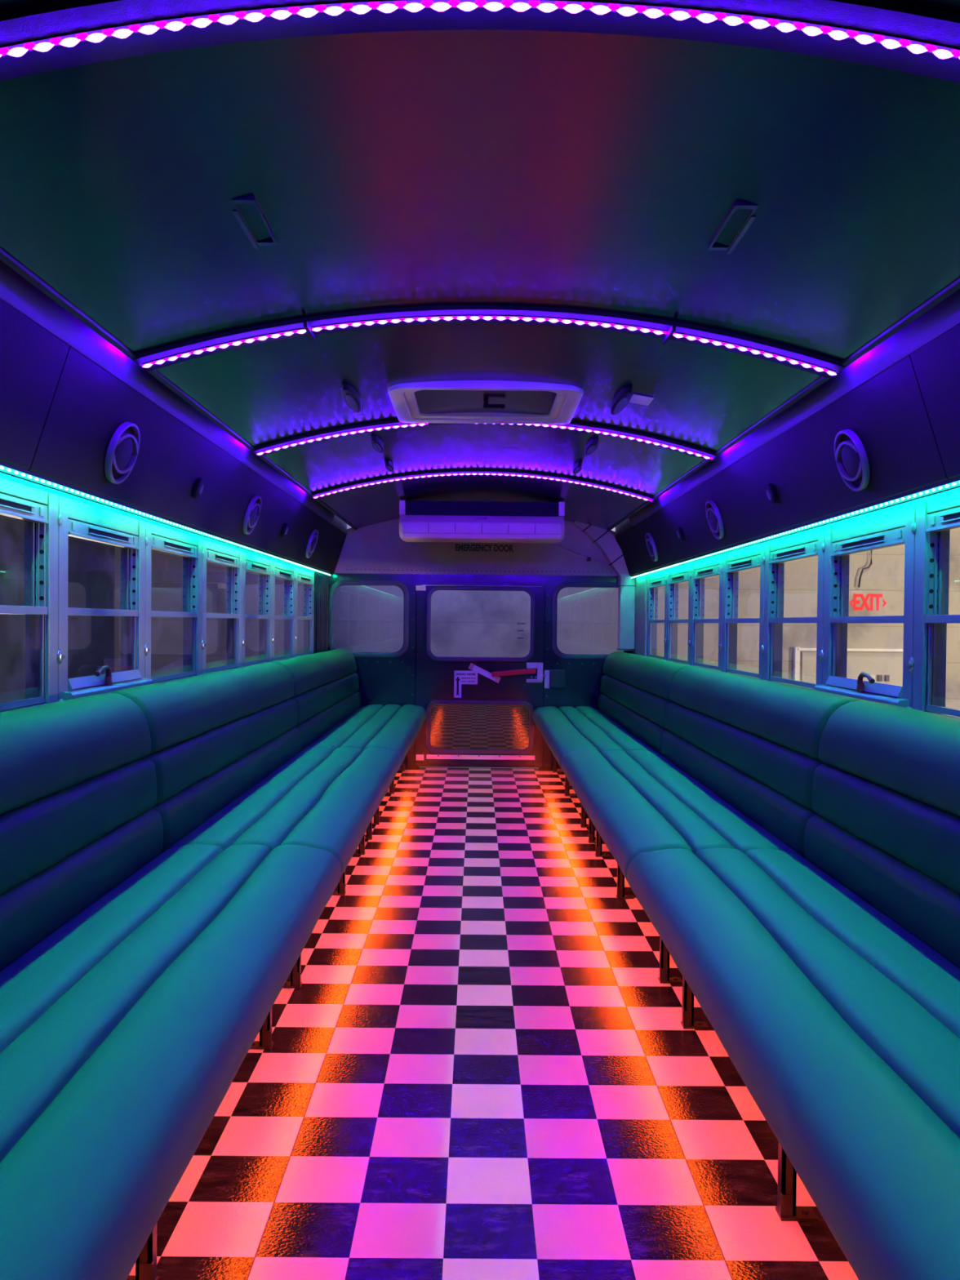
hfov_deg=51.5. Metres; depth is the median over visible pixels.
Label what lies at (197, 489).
marker
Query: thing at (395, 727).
seat cushion
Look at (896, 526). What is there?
window
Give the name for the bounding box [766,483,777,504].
marker
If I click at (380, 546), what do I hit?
trim
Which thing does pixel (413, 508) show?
grille
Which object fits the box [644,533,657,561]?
speaker
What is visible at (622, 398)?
ceiling fitting
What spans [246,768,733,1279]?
trim
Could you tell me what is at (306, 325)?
bracket
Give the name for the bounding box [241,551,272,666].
window
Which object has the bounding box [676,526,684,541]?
marker
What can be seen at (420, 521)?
air conditioner
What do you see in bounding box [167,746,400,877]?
seat cushion
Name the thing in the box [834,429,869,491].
speaker
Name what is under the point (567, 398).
roof hatch
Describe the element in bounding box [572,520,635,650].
corner pillar
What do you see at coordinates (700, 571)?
window
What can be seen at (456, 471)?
trim
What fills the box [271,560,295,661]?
window
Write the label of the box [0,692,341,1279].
bench
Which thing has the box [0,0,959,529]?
ceiling
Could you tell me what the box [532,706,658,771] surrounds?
seat cushion
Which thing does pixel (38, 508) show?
window
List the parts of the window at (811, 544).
meeting rail, latch knob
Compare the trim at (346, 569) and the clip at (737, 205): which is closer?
the clip at (737, 205)
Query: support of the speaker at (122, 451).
attached to the wall at (2, 475)
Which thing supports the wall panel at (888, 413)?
attached to the wall at (953, 491)
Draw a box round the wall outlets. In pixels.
[871,675,889,681]
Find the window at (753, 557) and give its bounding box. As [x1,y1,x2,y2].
[721,544,764,679]
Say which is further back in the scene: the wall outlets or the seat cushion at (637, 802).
the wall outlets
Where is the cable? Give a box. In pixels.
[554,543,610,568]
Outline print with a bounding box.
[456,673,475,682]
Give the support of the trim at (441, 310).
attached to the ceiling
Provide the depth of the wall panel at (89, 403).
3.05 m
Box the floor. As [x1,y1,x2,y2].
[128,767,858,1279]
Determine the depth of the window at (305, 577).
6.43 m
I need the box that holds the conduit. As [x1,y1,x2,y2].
[857,550,871,587]
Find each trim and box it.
[0,0,959,83]
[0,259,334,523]
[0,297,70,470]
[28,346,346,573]
[132,305,845,378]
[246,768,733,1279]
[252,419,717,461]
[310,469,654,502]
[313,571,328,653]
[333,518,617,576]
[346,568,612,573]
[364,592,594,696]
[415,574,545,586]
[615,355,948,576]
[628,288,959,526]
[632,575,647,656]
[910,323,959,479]
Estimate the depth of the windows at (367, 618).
8.30 m
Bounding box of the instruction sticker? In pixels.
[453,670,477,697]
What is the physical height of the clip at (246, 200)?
0.011 m
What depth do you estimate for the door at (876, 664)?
8.30 m
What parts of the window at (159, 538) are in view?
latch knob, meeting rail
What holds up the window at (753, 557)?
in the wall at (953, 491)
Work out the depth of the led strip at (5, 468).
2.85 m
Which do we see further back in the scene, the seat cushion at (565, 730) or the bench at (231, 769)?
the seat cushion at (565, 730)
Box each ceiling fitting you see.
[342,383,361,413]
[371,435,383,453]
[385,460,394,471]
[573,462,582,474]
[585,438,598,455]
[610,386,631,415]
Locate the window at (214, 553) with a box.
[201,538,242,674]
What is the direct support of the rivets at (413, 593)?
attached to the wall at (384, 682)
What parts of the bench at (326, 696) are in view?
backrest, foot plate, leg, foot plate, leg, foot plate, leg, foot plate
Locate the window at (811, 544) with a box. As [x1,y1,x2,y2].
[763,528,825,689]
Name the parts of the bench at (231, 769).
backrest, foot plate, leg, foot plate, leg, foot plate, leg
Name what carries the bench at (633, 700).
on the floor
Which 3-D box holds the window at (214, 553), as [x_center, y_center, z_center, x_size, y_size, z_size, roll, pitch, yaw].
[-1.097,-0.124,4.179,0.069,0.550,0.672,1,1,0]
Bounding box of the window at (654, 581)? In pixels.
[646,571,666,660]
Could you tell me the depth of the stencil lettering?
7.01 m
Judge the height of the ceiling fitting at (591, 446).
0.030 m
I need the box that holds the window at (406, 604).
[328,580,408,657]
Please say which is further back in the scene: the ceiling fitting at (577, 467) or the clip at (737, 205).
the ceiling fitting at (577, 467)
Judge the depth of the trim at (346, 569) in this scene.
7.01 m
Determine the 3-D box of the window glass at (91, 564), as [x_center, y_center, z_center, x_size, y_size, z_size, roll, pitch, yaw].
[-3.066,-0.476,2.611,0.076,5.060,11.354,1,1,0]
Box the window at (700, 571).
[689,555,723,671]
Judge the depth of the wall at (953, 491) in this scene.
3.07 m
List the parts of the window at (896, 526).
exit sill, release handle, meeting rail, latch knob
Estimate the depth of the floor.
2.16 m
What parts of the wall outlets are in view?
plate, plate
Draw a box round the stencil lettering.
[455,543,513,551]
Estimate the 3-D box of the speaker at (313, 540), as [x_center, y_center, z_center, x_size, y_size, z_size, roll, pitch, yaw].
[-0.978,-0.560,5.787,0.068,0.166,0.171,1,1,0]
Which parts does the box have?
edge plate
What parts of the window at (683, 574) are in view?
meeting rail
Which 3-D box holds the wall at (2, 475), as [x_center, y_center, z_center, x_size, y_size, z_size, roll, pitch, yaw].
[-1.105,0.279,3.214,0.053,1.402,7.644,1,1,0]
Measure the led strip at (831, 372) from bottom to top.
0.102 m
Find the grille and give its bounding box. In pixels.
[405,500,558,516]
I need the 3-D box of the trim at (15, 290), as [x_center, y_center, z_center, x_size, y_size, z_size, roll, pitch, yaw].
[-0.903,-0.733,2.804,0.070,0.122,6.858,1,1,0]
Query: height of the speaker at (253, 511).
0.166 m
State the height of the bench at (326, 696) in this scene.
0.842 m
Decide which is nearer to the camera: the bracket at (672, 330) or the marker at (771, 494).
the bracket at (672, 330)
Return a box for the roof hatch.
[387,380,583,424]
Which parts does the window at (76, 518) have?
latch knob, meeting rail, release handle, exit sill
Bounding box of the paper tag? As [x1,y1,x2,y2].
[629,394,653,405]
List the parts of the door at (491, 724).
hinge plate, hinge plate, pane, lever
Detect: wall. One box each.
[0,472,314,573]
[328,573,632,768]
[647,487,959,576]
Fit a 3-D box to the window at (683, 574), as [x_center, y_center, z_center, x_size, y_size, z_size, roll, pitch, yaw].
[1.116,-0.125,5.510,0.069,0.550,0.672,1,1,0]
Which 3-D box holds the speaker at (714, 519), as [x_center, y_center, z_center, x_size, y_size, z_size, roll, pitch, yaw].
[1.004,-0.514,4.255,0.068,0.166,0.171,1,1,0]
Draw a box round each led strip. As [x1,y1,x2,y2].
[0,0,959,59]
[0,460,330,576]
[141,328,306,368]
[256,422,427,455]
[311,315,666,334]
[313,472,651,501]
[501,423,712,458]
[631,475,959,579]
[672,332,836,375]
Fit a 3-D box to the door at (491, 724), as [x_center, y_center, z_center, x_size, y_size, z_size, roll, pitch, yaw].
[0.003,0.257,7.036,0.922,1.291,0.070,1,1,0]
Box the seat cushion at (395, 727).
[302,704,426,766]
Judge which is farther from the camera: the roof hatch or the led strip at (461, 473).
the led strip at (461, 473)
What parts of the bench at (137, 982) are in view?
backrest, foot plate, leg, foot plate, leg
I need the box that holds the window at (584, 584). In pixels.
[551,582,629,659]
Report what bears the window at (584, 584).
in the wall at (384, 682)
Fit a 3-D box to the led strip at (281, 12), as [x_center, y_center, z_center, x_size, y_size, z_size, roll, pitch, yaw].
[0.028,-0.729,1.245,1.791,0.138,0.030,1,1,0]
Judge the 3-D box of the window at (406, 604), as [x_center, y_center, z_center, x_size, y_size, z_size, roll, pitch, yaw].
[-0.787,-0.151,7.035,0.564,0.542,0.040,1,1,0]
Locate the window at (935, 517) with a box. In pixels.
[912,491,959,719]
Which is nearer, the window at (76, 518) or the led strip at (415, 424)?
the window at (76, 518)
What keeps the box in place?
attached to the wall at (384, 682)
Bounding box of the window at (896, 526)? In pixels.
[813,502,915,708]
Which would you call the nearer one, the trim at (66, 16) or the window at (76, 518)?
the trim at (66, 16)
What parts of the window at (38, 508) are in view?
meeting rail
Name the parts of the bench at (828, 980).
leg, foot plate, leg, foot plate, backrest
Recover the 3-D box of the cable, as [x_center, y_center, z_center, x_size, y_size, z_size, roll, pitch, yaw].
[0.691,-0.618,7.012,0.460,0.218,0.014,1,1,0]
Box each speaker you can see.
[104,422,140,484]
[242,495,262,534]
[305,529,318,558]
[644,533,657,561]
[705,500,724,539]
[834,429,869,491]
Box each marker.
[191,477,204,498]
[280,522,288,537]
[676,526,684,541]
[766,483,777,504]
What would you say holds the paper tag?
attached to the ceiling
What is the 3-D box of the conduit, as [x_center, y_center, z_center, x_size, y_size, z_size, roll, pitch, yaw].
[3.207,-0.597,8.277,0.114,0.321,0.015,1,1,0]
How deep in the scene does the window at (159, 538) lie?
3.74 m
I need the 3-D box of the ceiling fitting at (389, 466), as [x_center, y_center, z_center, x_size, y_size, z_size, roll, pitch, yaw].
[-0.433,-0.831,4.755,0.037,0.030,0.241,1,1,0]
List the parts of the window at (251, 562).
latch knob, meeting rail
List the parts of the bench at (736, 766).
leg, foot plate, leg, foot plate, leg, foot plate, backrest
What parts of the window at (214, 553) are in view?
latch knob, meeting rail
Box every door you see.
[415,584,546,768]
[793,647,902,686]
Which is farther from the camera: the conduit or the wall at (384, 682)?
the conduit
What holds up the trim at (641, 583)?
attached to the wall at (953, 491)
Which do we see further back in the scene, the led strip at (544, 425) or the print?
the print
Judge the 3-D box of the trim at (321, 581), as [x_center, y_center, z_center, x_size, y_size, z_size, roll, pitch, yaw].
[-1.084,0.073,6.774,0.030,1.052,0.518,1,1,0]
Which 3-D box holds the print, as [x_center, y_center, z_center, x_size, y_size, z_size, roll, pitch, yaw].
[-0.100,0.266,7.034,0.138,0.062,0.001,1,1,0]
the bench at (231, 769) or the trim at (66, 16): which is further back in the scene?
the bench at (231, 769)
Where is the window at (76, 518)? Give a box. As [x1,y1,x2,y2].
[57,494,153,702]
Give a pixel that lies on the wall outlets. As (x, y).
(879, 677)
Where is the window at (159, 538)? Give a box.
[144,520,202,683]
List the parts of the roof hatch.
handle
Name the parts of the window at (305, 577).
meeting rail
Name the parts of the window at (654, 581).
meeting rail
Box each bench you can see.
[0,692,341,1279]
[106,662,400,988]
[265,648,426,839]
[532,651,692,843]
[560,666,865,983]
[626,700,959,1279]
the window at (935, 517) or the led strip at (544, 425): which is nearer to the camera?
the window at (935, 517)
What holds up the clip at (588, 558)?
attached to the wall at (384, 682)
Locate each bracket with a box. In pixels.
[303,320,315,341]
[662,324,675,345]
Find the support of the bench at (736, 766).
on the floor
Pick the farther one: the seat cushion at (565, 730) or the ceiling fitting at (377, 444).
the seat cushion at (565, 730)
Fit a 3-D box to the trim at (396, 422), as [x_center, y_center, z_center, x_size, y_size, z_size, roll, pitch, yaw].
[0.019,-0.782,3.830,1.768,0.148,0.111,1,1,0]
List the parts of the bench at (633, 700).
leg, foot plate, leg, foot plate, leg, foot plate, leg, foot plate, backrest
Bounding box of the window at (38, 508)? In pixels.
[0,476,58,712]
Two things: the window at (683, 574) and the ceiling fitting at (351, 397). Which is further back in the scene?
the window at (683, 574)
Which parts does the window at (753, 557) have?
meeting rail, latch knob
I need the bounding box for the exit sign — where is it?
[848,590,886,616]
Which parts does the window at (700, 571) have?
meeting rail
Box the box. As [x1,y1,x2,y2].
[544,669,565,688]
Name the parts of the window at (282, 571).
meeting rail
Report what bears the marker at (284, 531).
attached to the wall at (2, 475)
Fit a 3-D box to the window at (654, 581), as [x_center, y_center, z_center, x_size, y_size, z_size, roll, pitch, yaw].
[1.114,-0.137,6.172,0.069,0.550,0.672,1,1,0]
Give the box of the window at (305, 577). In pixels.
[295,567,314,657]
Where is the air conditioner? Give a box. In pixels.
[399,500,564,543]
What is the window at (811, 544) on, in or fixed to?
in the wall at (953, 491)
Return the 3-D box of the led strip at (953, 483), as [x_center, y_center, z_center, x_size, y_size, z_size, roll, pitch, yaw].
[1.065,-0.373,3.514,0.033,0.024,6.728,1,1,0]
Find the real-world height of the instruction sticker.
0.192 m
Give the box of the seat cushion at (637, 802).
[560,749,802,881]
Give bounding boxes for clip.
[231,195,277,248]
[586,556,591,561]
[707,201,758,253]
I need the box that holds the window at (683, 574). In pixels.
[666,564,691,665]
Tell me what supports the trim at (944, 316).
attached to the ceiling
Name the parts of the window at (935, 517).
meeting rail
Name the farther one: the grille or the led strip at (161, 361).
the grille
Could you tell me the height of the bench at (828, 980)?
0.842 m

